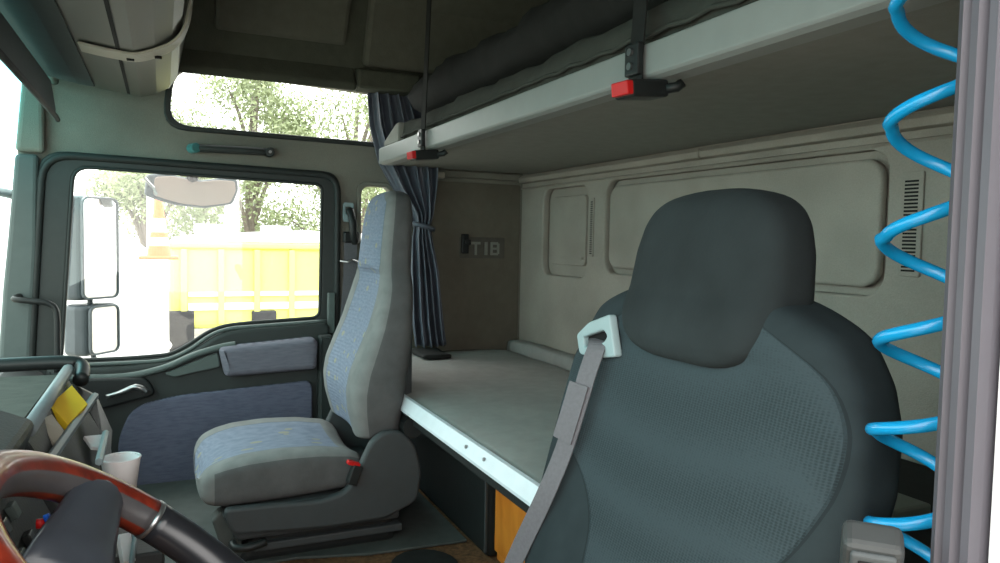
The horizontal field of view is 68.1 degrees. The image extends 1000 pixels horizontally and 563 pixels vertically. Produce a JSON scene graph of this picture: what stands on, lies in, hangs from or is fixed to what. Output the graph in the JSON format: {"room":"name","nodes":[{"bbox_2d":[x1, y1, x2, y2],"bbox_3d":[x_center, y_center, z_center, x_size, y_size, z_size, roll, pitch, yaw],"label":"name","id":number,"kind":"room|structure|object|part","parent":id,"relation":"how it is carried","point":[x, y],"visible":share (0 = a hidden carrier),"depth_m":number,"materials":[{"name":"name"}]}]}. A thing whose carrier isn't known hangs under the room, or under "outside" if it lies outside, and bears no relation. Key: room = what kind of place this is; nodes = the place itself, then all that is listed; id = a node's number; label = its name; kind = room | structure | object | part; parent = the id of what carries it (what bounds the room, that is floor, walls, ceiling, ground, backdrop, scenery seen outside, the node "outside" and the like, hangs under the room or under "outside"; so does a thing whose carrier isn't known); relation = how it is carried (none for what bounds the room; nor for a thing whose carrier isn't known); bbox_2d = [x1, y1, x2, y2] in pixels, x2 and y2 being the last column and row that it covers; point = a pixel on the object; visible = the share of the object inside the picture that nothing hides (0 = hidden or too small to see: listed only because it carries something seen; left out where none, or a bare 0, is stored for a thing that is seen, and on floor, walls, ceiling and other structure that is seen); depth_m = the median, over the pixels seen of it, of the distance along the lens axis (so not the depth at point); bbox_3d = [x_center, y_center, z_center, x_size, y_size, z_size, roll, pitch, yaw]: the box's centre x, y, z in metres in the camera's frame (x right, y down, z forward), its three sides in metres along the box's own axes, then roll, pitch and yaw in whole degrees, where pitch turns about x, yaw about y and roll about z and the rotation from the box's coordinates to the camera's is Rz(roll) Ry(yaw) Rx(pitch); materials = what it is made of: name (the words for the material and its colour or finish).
{"room":"vehicle interior","nodes":[
{"label":"vehicle interior","id":0,"kind":"room"},
{"bbox_2d":[17,73,522,339],"bbox_3d":[-0.727,-0.192,2.645,1.869,1.940,0.030,0,4,-24],"label":"wall","id":1,"kind":"structure","parent":0,"point":[94,120],"depth_m":2.43,"materials":[{"name":"grey plastic"}]},
{"bbox_2d":[0,154,38,357],"bbox_3d":[-1.487,0.026,2.277,0.128,0.835,0.035,0,4,-24],"label":"trim","id":2,"kind":"structure","parent":1,"relation":"attached to","point":[15,330],"depth_m":2.26,"materials":[{"name":"grey plastic"}]},
{"bbox_2d":[16,84,44,152],"bbox_3d":[-1.438,-0.536,2.263,0.077,0.280,0.035,0,4,-24],"label":"trim","id":3,"kind":"structure","parent":1,"relation":"attached to","point":[30,138],"depth_m":2.25,"materials":[{"name":"grey plastic"}]},
{"bbox_2d":[11,293,60,372],"bbox_3d":[-1.411,0.158,2.239,0.139,0.240,0.061,1,3,2],"label":"grab bar","id":4,"kind":"object","parent":1,"relation":"attached to","point":[17,298],"visible":0.94,"depth_m":2.25,"materials":[{"name":"black plastic"}]},
{"bbox_2d":[0,187,119,357],"bbox_3d":[-1.533,0.025,2.549,0.188,0.667,0.483,2,3,20],"label":"mirror","id":5,"kind":"object","parent":1,"relation":"attached to","point":[94,247],"depth_m":2.64,"materials":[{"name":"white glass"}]},
{"bbox_3d":[-1.585,-0.261,2.483,0.058,0.091,0.368,1,3,2],"label":"arm","id":6,"kind":"part","parent":5,"relation":"part of","materials":[{"name":"grey plastic"}]},
{"bbox_3d":[-1.526,0.222,2.575,0.131,0.270,0.434,2,3,14],"label":"wide angle mirror","id":7,"kind":"part","parent":5,"relation":"part of","materials":[{"name":"white mirror"}]},
{"bbox_2d":[84,198,116,297],"bbox_3d":[-1.441,-0.120,2.665,0.006,0.355,0.144,2,3,20],"label":"mirror glass","id":8,"kind":"object","parent":5,"relation":"attached to","point":[100,214],"depth_m":2.66,"materials":[{"name":"white mirror"}]},
{"bbox_2d":[92,306,117,352],"bbox_3d":[-1.437,0.174,2.686,0.006,0.167,0.130,2,3,14],"label":"mirror glass","id":9,"kind":"object","parent":5,"relation":"attached to","point":[104,318],"depth_m":2.69,"materials":[{"name":"white mirror"}]},
{"bbox_2d":[29,152,340,484],"bbox_3d":[-1.017,0.181,2.460,0.984,1.177,0.136,0,4,-24],"label":"door","id":10,"kind":"structure","parent":1,"relation":"in","point":[157,407],"depth_m":2.44,"materials":[{"name":"plastic"}]},
{"bbox_3d":[-1.177,0.344,2.335,0.122,0.041,0.020,0,4,-24],"label":"handle","id":11,"kind":"part","parent":10,"relation":"part of","materials":[{"name":"metal"}]},
{"bbox_3d":[-1.128,0.257,2.386,0.522,0.115,0.028,0,3,-23],"label":"rail","id":12,"kind":"part","parent":10,"relation":"part of","materials":[{"name":"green plastic"}]},
{"bbox_3d":[-1.019,0.444,2.487,0.889,0.596,0.050,0,4,-24],"label":"panel","id":13,"kind":"part","parent":10,"relation":"part of","materials":[{"name":"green plastic"}]},
{"bbox_3d":[-1.001,0.202,2.469,0.840,0.131,0.013,0,4,-24],"label":"window sill","id":14,"kind":"part","parent":10,"relation":"part of","materials":[{"name":"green plastic"}]},
{"bbox_3d":[-0.942,0.539,2.488,0.608,0.379,0.022,0,4,-24],"label":"cloth panel","id":15,"kind":"part","parent":10,"relation":"part of","materials":[{"name":"blue fabric"}]},
{"bbox_3d":[-0.791,0.255,2.535,0.321,0.121,0.075,0,4,-24],"label":"armrest","id":16,"kind":"part","parent":10,"relation":"part of","materials":[{"name":"grey fabric"}]},
{"bbox_3d":[-0.627,0.454,2.639,0.050,0.535,0.060,0,4,-24],"label":"edge panel","id":17,"kind":"part","parent":10,"relation":"part of","materials":[{"name":"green plastic"}]},
{"bbox_3d":[-0.607,0.113,2.656,0.025,0.145,0.025,0,4,-24],"label":"lock plate","id":18,"kind":"part","parent":10,"relation":"part of","materials":[{"name":"green plastic"}]},
{"bbox_2d":[143,174,237,207],"bbox_3d":[-1.107,-0.349,2.670,0.328,0.157,0.291,0,4,-24],"label":"mirror","id":19,"kind":"object","parent":1,"relation":"attached to","point":[189,191],"visible":0.91,"depth_m":2.76,"materials":[{"name":"mirror"}]},
{"bbox_2d":[186,143,274,156],"bbox_3d":[-0.907,-0.443,2.498,0.280,0.035,0.048,0,4,-24],"label":"handle","id":20,"kind":"object","parent":1,"relation":"attached to","point":[193,147],"visible":1,"depth_m":2.48,"materials":[{"name":"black plastic"}]},
{"bbox_2d":[164,72,373,146],"bbox_3d":[-0.768,-0.610,2.578,0.736,0.234,0.022,0,4,-24],"label":"trim","id":21,"kind":"structure","parent":1,"relation":"attached to","point":[170,119],"depth_m":2.53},
{"bbox_2d":[214,0,350,44],"bbox_3d":[-0.665,-0.932,2.320,0.420,0.276,0.262,0,4,-24],"label":"trim","id":22,"kind":"structure","parent":1,"relation":"attached to","point":[321,21],"depth_m":2.39,"materials":[{"name":"grey plastic"}]},
{"bbox_2d":[178,0,423,95],"bbox_3d":[-0.408,-0.901,2.510,1.285,0.497,0.396,0,4,-24],"label":"ceiling","id":23,"kind":"structure","parent":1,"relation":"attached to","point":[207,50],"depth_m":2.45,"materials":[{"name":"grey plastic"}]},
{"bbox_2d":[340,203,358,318],"bbox_3d":[-0.553,0.029,2.674,0.083,0.627,0.063,0,4,-24],"label":"belt","id":24,"kind":"object","parent":1,"relation":"attached to","point":[351,238],"visible":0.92,"depth_m":2.66,"materials":[{"name":"black fabric"}]},
{"bbox_3d":[-0.551,-0.251,2.685,0.040,0.070,0.012,0,4,-24],"label":"anchor plate","id":25,"kind":"part","parent":24,"relation":"part of","materials":[{"name":"grey plastic"}]},
{"bbox_2d":[356,182,393,271],"bbox_3d":[-0.467,-0.090,2.750,0.140,0.555,0.020,0,4,-24],"label":"trim","id":26,"kind":"structure","parent":1,"relation":"attached to","point":[361,186],"depth_m":2.71,"materials":[{"name":"grey plastic"}]},
{"bbox_2d":[438,172,444,178],"bbox_3d":[-0.231,-0.398,2.772,0.040,0.024,0.045,0,4,-24],"label":"clip","id":27,"kind":"object","parent":1,"relation":"attached to","point":[441,175],"visible":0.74,"depth_m":2.75,"materials":[{"name":"grey plastic"}]},
{"bbox_2d":[412,181,520,350],"bbox_3d":[-0.158,-0.040,2.896,0.512,0.692,0.008,0,4,-24],"label":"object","id":28,"kind":"structure","parent":1,"relation":"attached to","point":[479,296],"depth_m":2.92,"materials":[{"name":"plastic"}]},
{"bbox_2d":[438,170,521,183],"bbox_3d":[-0.152,-0.410,2.866,0.522,0.038,0.022,0,4,-24],"label":"trim","id":29,"kind":"structure","parent":1,"relation":"attached to","point":[449,174],"depth_m":2.90,"materials":[{"name":"grey plastic"}]},
{"bbox_2d":[459,234,504,258],"bbox_3d":[-0.066,-0.138,2.916,0.194,0.095,0.030,0,4,-24],"label":"plaque","id":30,"kind":"object","parent":1,"relation":"attached to","point":[469,247],"visible":1,"depth_m":2.92,"materials":[{"name":"black plastic"}]},
{"bbox_2d":[279,489,500,562],"bbox_3d":[-0.319,0.758,1.555,1.939,0.060,2.400,0,4,-24],"label":"floor","id":31,"kind":"structure","parent":0,"point":[465,552],"depth_m":1.91,"materials":[{"name":"brown carpet"}]},
{"bbox_2d":[0,355,164,562],"bbox_3d":[-0.874,0.439,1.276,0.539,0.583,2.270,0,4,-24],"label":"dashboard","id":32,"kind":"object","parent":31,"relation":"on","point":[28,396],"visible":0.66,"depth_m":1.19,"materials":[{"name":"plastic"}]},
{"bbox_2d":[2,517,12,534],"bbox_3d":[-0.546,0.271,0.815,0.015,0.019,0.022,0,4,-24],"label":"rocker switch","id":33,"kind":"object","parent":32,"relation":"attached to","point":[9,528],"depth_m":0.82,"materials":[{"name":"black plastic"}]},
{"bbox_2d":[4,500,21,521],"bbox_3d":[-0.569,0.268,0.864,0.015,0.019,0.022,0,4,-24],"label":"rocker switch","id":34,"kind":"object","parent":32,"relation":"attached to","point":[12,511],"depth_m":0.86,"materials":[{"name":"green plastic"}]},
{"bbox_2d":[18,547,25,554],"bbox_3d":[-0.532,0.308,0.823,0.015,0.019,0.022,0,4,-24],"label":"rocker switch","id":35,"kind":"object","parent":32,"relation":"attached to","point":[22,549],"depth_m":0.82,"materials":[{"name":"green plastic"}]},
{"bbox_2d":[21,529,34,547],"bbox_3d":[-0.555,0.305,0.873,0.015,0.019,0.022,0,4,-24],"label":"rocker switch","id":36,"kind":"object","parent":32,"relation":"attached to","point":[27,536],"depth_m":0.86,"materials":[{"name":"black plastic"}]},
{"bbox_3d":[-0.504,0.265,0.811,0.008,0.011,0.011,0,4,-24],"label":"knob","id":37,"kind":"part","parent":32,"relation":"part of","materials":[{"name":"red plastic"}]},
{"bbox_2d":[0,355,89,436],"bbox_3d":[-0.872,0.191,1.214,0.316,0.056,0.524,0,4,-24],"label":"tray","id":38,"kind":"object","parent":32,"relation":"on","point":[33,398],"depth_m":1.33,"materials":[{"name":"black plastic"}]},
{"bbox_2d":[45,415,63,445],"bbox_3d":[-0.698,0.236,1.151,0.081,0.044,0.030,4,4,38],"label":"paper","id":39,"kind":"object","parent":32,"relation":"on","point":[54,430],"visible":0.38,"depth_m":1.15,"materials":[{"name":"white paper"}]},
{"bbox_2d":[51,386,87,429],"bbox_3d":[-0.739,0.215,1.265,0.044,0.053,0.115,1,3,-9],"label":"notepad","id":40,"kind":"object","parent":32,"relation":"on","point":[69,404],"visible":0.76,"depth_m":1.26,"materials":[{"name":"yellow paper"}]},
{"bbox_2d":[83,435,101,449],"bbox_3d":[-0.682,0.271,1.238,0.029,0.022,0.060,0,4,-24],"label":"card","id":41,"kind":"object","parent":32,"relation":"attached to","point":[93,441],"visible":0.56,"depth_m":1.24,"materials":[{"name":"paper"}]},
{"bbox_2d":[101,451,141,486],"bbox_3d":[-0.617,0.316,1.204,0.060,0.064,0.060,0,4,-24],"label":"cup","id":42,"kind":"object","parent":32,"relation":"on","point":[124,466],"visible":0.67,"depth_m":1.19,"materials":[{"name":"paper"}]},
{"bbox_2d":[0,450,245,562],"bbox_3d":[-0.332,0.339,0.698,0.365,0.368,0.432,0,4,-24],"label":"steering wheel","id":43,"kind":"object","parent":32,"relation":"attached to","point":[94,503],"visible":1,"depth_m":0.76,"materials":[{"name":"red wood"}]},
{"bbox_2d":[117,533,135,562],"bbox_3d":[-0.545,0.389,1.077,0.021,0.032,0.079,-1,4,-32],"label":"folded paper","id":44,"kind":"object","parent":32,"relation":"in","point":[124,541],"visible":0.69,"depth_m":1.07,"materials":[{"name":"white paper"}]},
{"bbox_2d":[115,528,164,562],"bbox_3d":[-0.617,0.439,1.217,0.120,0.024,0.130,0,4,-24],"label":"shelf","id":45,"kind":"object","parent":32,"relation":"attached to","point":[145,553],"depth_m":1.18,"materials":[{"name":"plastic"}]},
{"bbox_2d":[119,479,466,562],"bbox_3d":[-0.712,0.680,2.171,0.995,0.008,0.826,0,4,-24],"label":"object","id":46,"kind":"structure","parent":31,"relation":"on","point":[423,525],"depth_m":2.08,"materials":[{"name":"grey plastic"}]},
{"bbox_2d":[194,191,421,560],"bbox_3d":[-0.538,0.217,2.040,0.564,0.954,0.496,0,4,-24],"label":"passenger seat","id":47,"kind":"object","parent":46,"relation":"on","point":[281,486],"visible":1,"depth_m":1.93,"materials":[{"name":"grey fabric"}]},
{"bbox_3d":[-0.608,0.635,1.788,0.087,0.026,0.046,0,4,-24],"label":"lever","id":48,"kind":"part","parent":47,"relation":"part of","materials":[{"name":"black plastic"}]},
{"bbox_2d":[194,417,359,505],"bbox_3d":[-0.622,0.481,2.032,0.403,0.132,0.440,0,4,-24],"label":"cushion","id":49,"kind":"object","parent":47,"relation":"on","point":[280,460],"depth_m":1.88,"materials":[{"name":"grey fabric"}]},
{"bbox_3d":[-0.519,0.646,2.090,0.380,0.020,0.410,0,4,-24],"label":"slide rail","id":50,"kind":"part","parent":47,"relation":"part of","materials":[{"name":"grey plastic"}]},
{"bbox_3d":[-0.373,0.074,2.119,0.196,0.671,0.444,0,4,-24],"label":"backrest","id":51,"kind":"part","parent":47,"relation":"part of","materials":[{"name":"grey fabric"}]},
{"bbox_2d":[391,549,457,562],"bbox_3d":[-0.187,0.710,1.846,0.170,0.006,0.200,0,4,-24],"label":"pad","id":52,"kind":"object","parent":31,"relation":"on","point":[418,555],"visible":1,"depth_m":1.89,"materials":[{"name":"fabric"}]},
{"bbox_2d":[399,430,496,555],"bbox_3d":[0.006,0.525,2.401,0.506,0.321,0.905,0,4,-24],"label":"base panel","id":53,"kind":"object","parent":31,"relation":"on","point":[464,497],"visible":0.26,"depth_m":2.07,"materials":[{"name":"plastic"}]},
{"bbox_2d":[401,340,574,512],"bbox_3d":[0.085,0.328,2.096,0.741,0.105,1.660,0,4,-24],"label":"bunk","id":54,"kind":"object","parent":53,"relation":"on","point":[495,411],"visible":0.38,"depth_m":1.89,"materials":[{"name":"grey fabric"}]},
{"bbox_2d":[412,347,450,358],"bbox_3d":[-0.252,0.259,2.676,0.106,0.021,0.160,0,4,-24],"label":"folded cloth","id":55,"kind":"object","parent":54,"relation":"on","point":[427,352],"visible":0.98,"depth_m":2.64,"materials":[{"name":"black fabric"}]},
{"bbox_3d":[0.081,0.369,2.119,0.700,0.021,1.620,0,4,-24],"label":"board","id":56,"kind":"part","parent":54,"relation":"part of","materials":[{"name":"plastic"}]},
{"bbox_2d":[507,340,574,370],"bbox_3d":[0.395,0.317,2.226,0.070,0.085,1.640,0,4,-24],"label":"cushion","id":57,"kind":"object","parent":54,"relation":"on","point":[561,359],"depth_m":2.70,"materials":[{"name":"grey fabric"}]},
{"bbox_2d":[494,490,525,562],"bbox_3d":[0.331,0.570,1.711,0.485,0.321,0.608,0,4,-24],"label":"base cabinet","id":58,"kind":"object","parent":31,"relation":"on","point":[509,517],"visible":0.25,"depth_m":1.82,"materials":[{"name":"orange wood"}]},
{"bbox_2d":[504,188,902,562],"bbox_3d":[0.053,0.326,0.879,0.592,0.890,0.564,0,4,-24],"label":"seat","id":59,"kind":"object","parent":31,"relation":"on","point":[712,410],"visible":0.98,"depth_m":0.85,"materials":[{"name":"grey fabric"}]},
{"bbox_3d":[0.213,0.267,0.942,0.234,0.530,0.552,0,4,-24],"label":"backrest","id":60,"kind":"part","parent":59,"relation":"part of","materials":[{"name":"grey fabric"}]},
{"bbox_2d":[839,520,904,562],"bbox_3d":[0.260,0.214,0.523,0.038,0.098,0.070,3,3,23],"label":"belt","id":61,"kind":"object","parent":59,"relation":"attached to","point":[861,542],"visible":1,"depth_m":0.50,"materials":[{"name":"grey plastic"}]},
{"bbox_3d":[0.251,0.198,0.500,0.028,0.034,0.021,3,3,23],"label":"frame","id":62,"kind":"part","parent":61,"relation":"part of","materials":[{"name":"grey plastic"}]},
{"bbox_2d":[898,458,934,562],"bbox_3d":[0.670,0.563,1.076,0.505,0.418,0.665,0,4,-24],"label":"storage box","id":63,"kind":"object","parent":31,"relation":"on","point":[916,480],"visible":0.02,"depth_m":1.24,"materials":[{"name":"black plastic"}]},
{"bbox_2d":[892,493,930,517],"bbox_3d":[0.588,0.338,1.102,0.080,0.024,0.060,0,4,-24],"label":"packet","id":64,"kind":"object","parent":63,"relation":"on","point":[905,506],"visible":0.34,"depth_m":1.08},
{"bbox_2d":[519,106,953,464],"bbox_3d":[0.602,-0.185,1.913,0.056,1.820,2.400,0,4,-24],"label":"wall","id":65,"kind":"structure","parent":0,"point":[849,191],"depth_m":1.67,"materials":[{"name":"grey plastic"}]},
{"bbox_2d":[362,0,548,73],"bbox_3d":[-0.123,-0.905,2.577,0.660,0.336,0.277,0,4,-24],"label":"trim","id":66,"kind":"structure","parent":65,"relation":"attached to","point":[394,39],"depth_m":2.57,"materials":[{"name":"grey plastic"}]},
{"bbox_2d":[589,198,594,256],"bbox_3d":[0.310,-0.182,2.496,0.007,0.198,0.022,0,4,-24],"label":"air vent","id":67,"kind":"object","parent":65,"relation":"in","point":[592,200],"visible":1,"depth_m":2.49,"materials":[{"name":"grey plastic"}]},
{"bbox_2d":[379,0,959,173],"bbox_3d":[0.307,-0.418,1.736,0.629,0.146,2.290,0,4,-24],"label":"bunk","id":68,"kind":"object","parent":65,"relation":"attached to","point":[748,69],"visible":0.94,"depth_m":1.31,"materials":[{"name":"grey paint"}]},
{"bbox_2d":[407,0,667,113],"bbox_3d":[0.344,-0.554,1.651,0.562,0.141,1.940,0,4,-24],"label":"bedding","id":69,"kind":"object","parent":68,"relation":"on","point":[546,30],"visible":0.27,"depth_m":1.67,"materials":[{"name":"black fabric"}]},
{"bbox_3d":[0.345,-0.430,1.670,0.602,0.113,2.080,0,4,-24],"label":"mattress","id":70,"kind":"part","parent":68,"relation":"part of","materials":[{"name":"grey fabric"}]},
{"bbox_2d":[519,107,953,183],"bbox_3d":[0.576,-0.336,1.881,0.029,0.032,2.380,0,4,-24],"label":"trim","id":71,"kind":"structure","parent":65,"relation":"attached to","point":[941,117],"depth_m":1.75,"materials":[{"name":"grey plastic"}]},
{"bbox_2d":[897,171,925,276],"bbox_3d":[0.795,-0.111,1.431,0.007,0.203,0.048,0,4,-24],"label":"air vent","id":72,"kind":"object","parent":65,"relation":"in","point":[912,197],"visible":0.84,"depth_m":1.43,"materials":[{"name":"grey plastic"}]},
{"bbox_3d":[0.309,-0.061,0.478,1.679,1.920,0.020,0,4,-24],"label":"wall","id":73,"kind":"structure","parent":0,"visible":0},
{"bbox_2d":[863,0,956,562],"bbox_3d":[0.375,0.071,0.641,0.089,1.402,0.114,1,3,-1],"label":"air hose","id":74,"kind":"object","parent":73,"relation":"hanging from","point":[884,432],"visible":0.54,"depth_m":0.66,"materials":[{"name":"blue plastic"}]},
{"bbox_2d":[930,0,999,562],"bbox_3d":[0.301,0.319,0.504,0.021,1.520,0.036,0,4,-24],"label":"door frame","id":75,"kind":"structure","parent":73,"relation":"attached to","point":[970,349],"depth_m":0.48,"materials":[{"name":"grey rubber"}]},
{"bbox_2d":[988,368,999,562],"bbox_3d":[0.735,0.205,0.621,0.887,2.550,0.096,0,4,-24],"label":"trim","id":76,"kind":"structure","parent":73,"relation":"attached to","point":[994,542],"depth_m":0.47,"materials":[{"name":"white paint"}]},
{"bbox_3d":[-0.182,-1.104,1.497,1.719,0.030,2.400,0,4,-24],"label":"ceiling","id":77,"kind":"structure","parent":0,"visible":0},
{"bbox_2d":[0,0,192,96],"bbox_3d":[-0.828,-0.790,1.498,0.461,0.566,1.700,0,4,-24],"label":"upper cabinet","id":78,"kind":"object","parent":77,"relation":"attached to","point":[131,47],"visible":0.9,"depth_m":1.66,"materials":[{"name":"grey plastic"}]},
{"bbox_2d":[0,12,59,121],"bbox_3d":[-1.002,-0.498,1.499,0.046,0.166,1.711,0,4,-24],"label":"sun visor","id":79,"kind":"object","parent":78,"relation":"attached to","point":[14,54],"visible":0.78,"depth_m":1.64,"materials":[{"name":"plastic"}]},
{"bbox_3d":[-0.951,-0.422,1.428,0.014,0.023,1.511,0,4,-24],"label":"edge rod","id":80,"kind":"part","parent":79,"relation":"part of","materials":[{"name":"plastic"}]},
{"bbox_3d":[-1.314,-0.611,2.169,0.027,0.029,0.222,-1,4,-28],"label":"hinge arm","id":81,"kind":"part","parent":79,"relation":"part of"},
{"bbox_2d":[417,0,431,149],"bbox_3d":[-0.210,-0.749,2.120,0.033,0.751,0.073,2,3,22],"label":"strap","id":82,"kind":"object","parent":77,"relation":"hanging from","point":[421,133],"visible":0.97,"depth_m":2.12,"materials":[{"name":"black fabric"}]},
{"bbox_2d":[407,149,447,160],"bbox_3d":[-0.208,-0.360,2.106,0.112,0.035,0.059,0,4,-24],"label":"buckle","id":83,"kind":"object","parent":82,"relation":"attached to","point":[416,155],"visible":1,"depth_m":2.09,"materials":[{"name":"black plastic"}]},
{"bbox_2d":[624,0,647,78],"bbox_3d":[0.229,-0.686,1.150,0.046,0.750,0.036,0,4,-24],"label":"strap","id":84,"kind":"object","parent":77,"relation":"hanging from","point":[634,51],"visible":0.96,"depth_m":1.16,"materials":[{"name":"black fabric"}]},
{"bbox_2d":[611,79,685,100],"bbox_3d":[0.228,-0.298,1.149,0.112,0.035,0.059,0,4,-24],"label":"buckle","id":85,"kind":"object","parent":84,"relation":"attached to","point":[631,89],"visible":1,"depth_m":1.13,"materials":[{"name":"black plastic"}]},
{"bbox_3d":[-0.238,-0.693,2.736,0.560,0.020,0.020,0,4,-24],"label":"rail","id":86,"kind":"object","parent":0,"visible":0},
{"bbox_2d":[367,92,445,347],"bbox_3d":[-0.330,-0.222,2.698,0.315,0.931,0.082,-1,4,-29],"label":"curtain","id":87,"kind":"object","parent":86,"relation":"hanging from","point":[385,111],"visible":0.81,"depth_m":2.72,"materials":[{"name":"blue fabric"}]},
{"label":"outside","id":88,"kind":"structure","parent":0,"visible":0},
{"bbox_2d":[194,328,210,337],"bbox_3d":[-7.285,1.190,16.022,80.000,0.050,85.000,0,4,-24],"label":"ground","id":89,"kind":"structure","parent":88,"point":[197,332],"depth_m":16.77,"materials":[{"name":"white"}]},
{"bbox_2d":[0,207,171,357],"bbox_3d":[-4.093,0.545,6.537,2.186,2.420,2.186,0,4,-24],"label":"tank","id":90,"kind":"object","parent":89,"relation":"on","point":[129,300],"visible":0.19,"depth_m":6.19,"materials":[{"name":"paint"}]},
{"bbox_2d":[146,196,153,249],"bbox_3d":[-3.793,0.378,8.039,0.070,2.600,0.070,0,4,-24],"label":"post","id":91,"kind":"object","parent":89,"relation":"on","point":[149,201],"visible":0.02,"depth_m":7.95,"materials":[{"name":"paint"}]},
{"bbox_2d":[142,260,167,354],"bbox_3d":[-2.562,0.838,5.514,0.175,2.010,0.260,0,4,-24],"label":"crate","id":92,"kind":"object","parent":89,"relation":"on","point":[155,272],"visible":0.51,"depth_m":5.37,"materials":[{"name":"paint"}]},
{"bbox_2d":[138,200,178,259],"bbox_3d":[-2.515,-0.395,5.455,0.270,0.460,0.240,0,4,-24],"label":"traffic cone","id":93,"kind":"object","parent":92,"relation":"on","point":[158,246],"visible":0.92,"depth_m":5.41,"materials":[{"name":"orange plastic"}]},
{"bbox_2d":[82,93,234,248],"bbox_3d":[-7.536,-1.552,15.844,3.602,5.459,3.232,3,4,27],"label":"tree","id":94,"kind":"object","parent":89,"relation":"on","point":[128,188],"visible":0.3,"depth_m":15.26,"materials":[{"name":"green plant"}]},
{"bbox_2d":[103,171,273,262],"bbox_3d":[-8.572,-1.686,20.787,4.428,5.137,5.497,0,4,-24],"label":"tree","id":95,"kind":"object","parent":89,"relation":"on","point":[199,217],"visible":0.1,"depth_m":19.24,"materials":[{"name":"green plant"}]},
{"bbox_2d":[225,180,238,232],"bbox_3d":[-4.036,-0.101,11.144,0.195,3.200,0.200,0,4,-24],"label":"pole","id":96,"kind":"object","parent":89,"relation":"on","point":[232,210],"visible":0.02,"depth_m":11.02,"materials":[{"name":"white paint"}]},
{"bbox_2d":[189,74,325,232],"bbox_3d":[-5.532,-2.112,16.995,2.897,6.526,4.299,1,3,3],"label":"tree","id":97,"kind":"object","parent":89,"relation":"on","point":[283,124],"visible":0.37,"depth_m":16.45,"materials":[{"name":"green plant"}]},
{"bbox_2d":[168,224,361,351],"bbox_3d":[-2.709,0.423,10.126,3.948,2.320,2.310,0,4,-24],"label":"truck","id":98,"kind":"object","parent":89,"relation":"on","point":[217,278],"visible":0.28,"depth_m":8.72,"materials":[{"name":"paint"}]},
{"bbox_3d":[-2.594,-0.606,10.117,3.476,0.160,2.200,0,4,-24],"label":"lid","id":99,"kind":"part","parent":98,"relation":"part of","materials":[{"name":"white paint"}]},
{"bbox_2d":[239,116,377,231],"bbox_3d":[-5.401,-1.992,22.243,5.194,5.713,4.450,0,4,-24],"label":"tree","id":100,"kind":"object","parent":89,"relation":"on","point":[293,188],"visible":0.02,"depth_m":22.52,"materials":[{"name":"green plant"}]},
{"bbox_2d":[253,88,385,233],"bbox_3d":[-3.278,-2.050,17.335,3.668,6.454,4.065,3,4,32],"label":"tree","id":101,"kind":"object","parent":89,"relation":"on","point":[367,193],"visible":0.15,"depth_m":16.71,"materials":[{"name":"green plant"}]}
]}

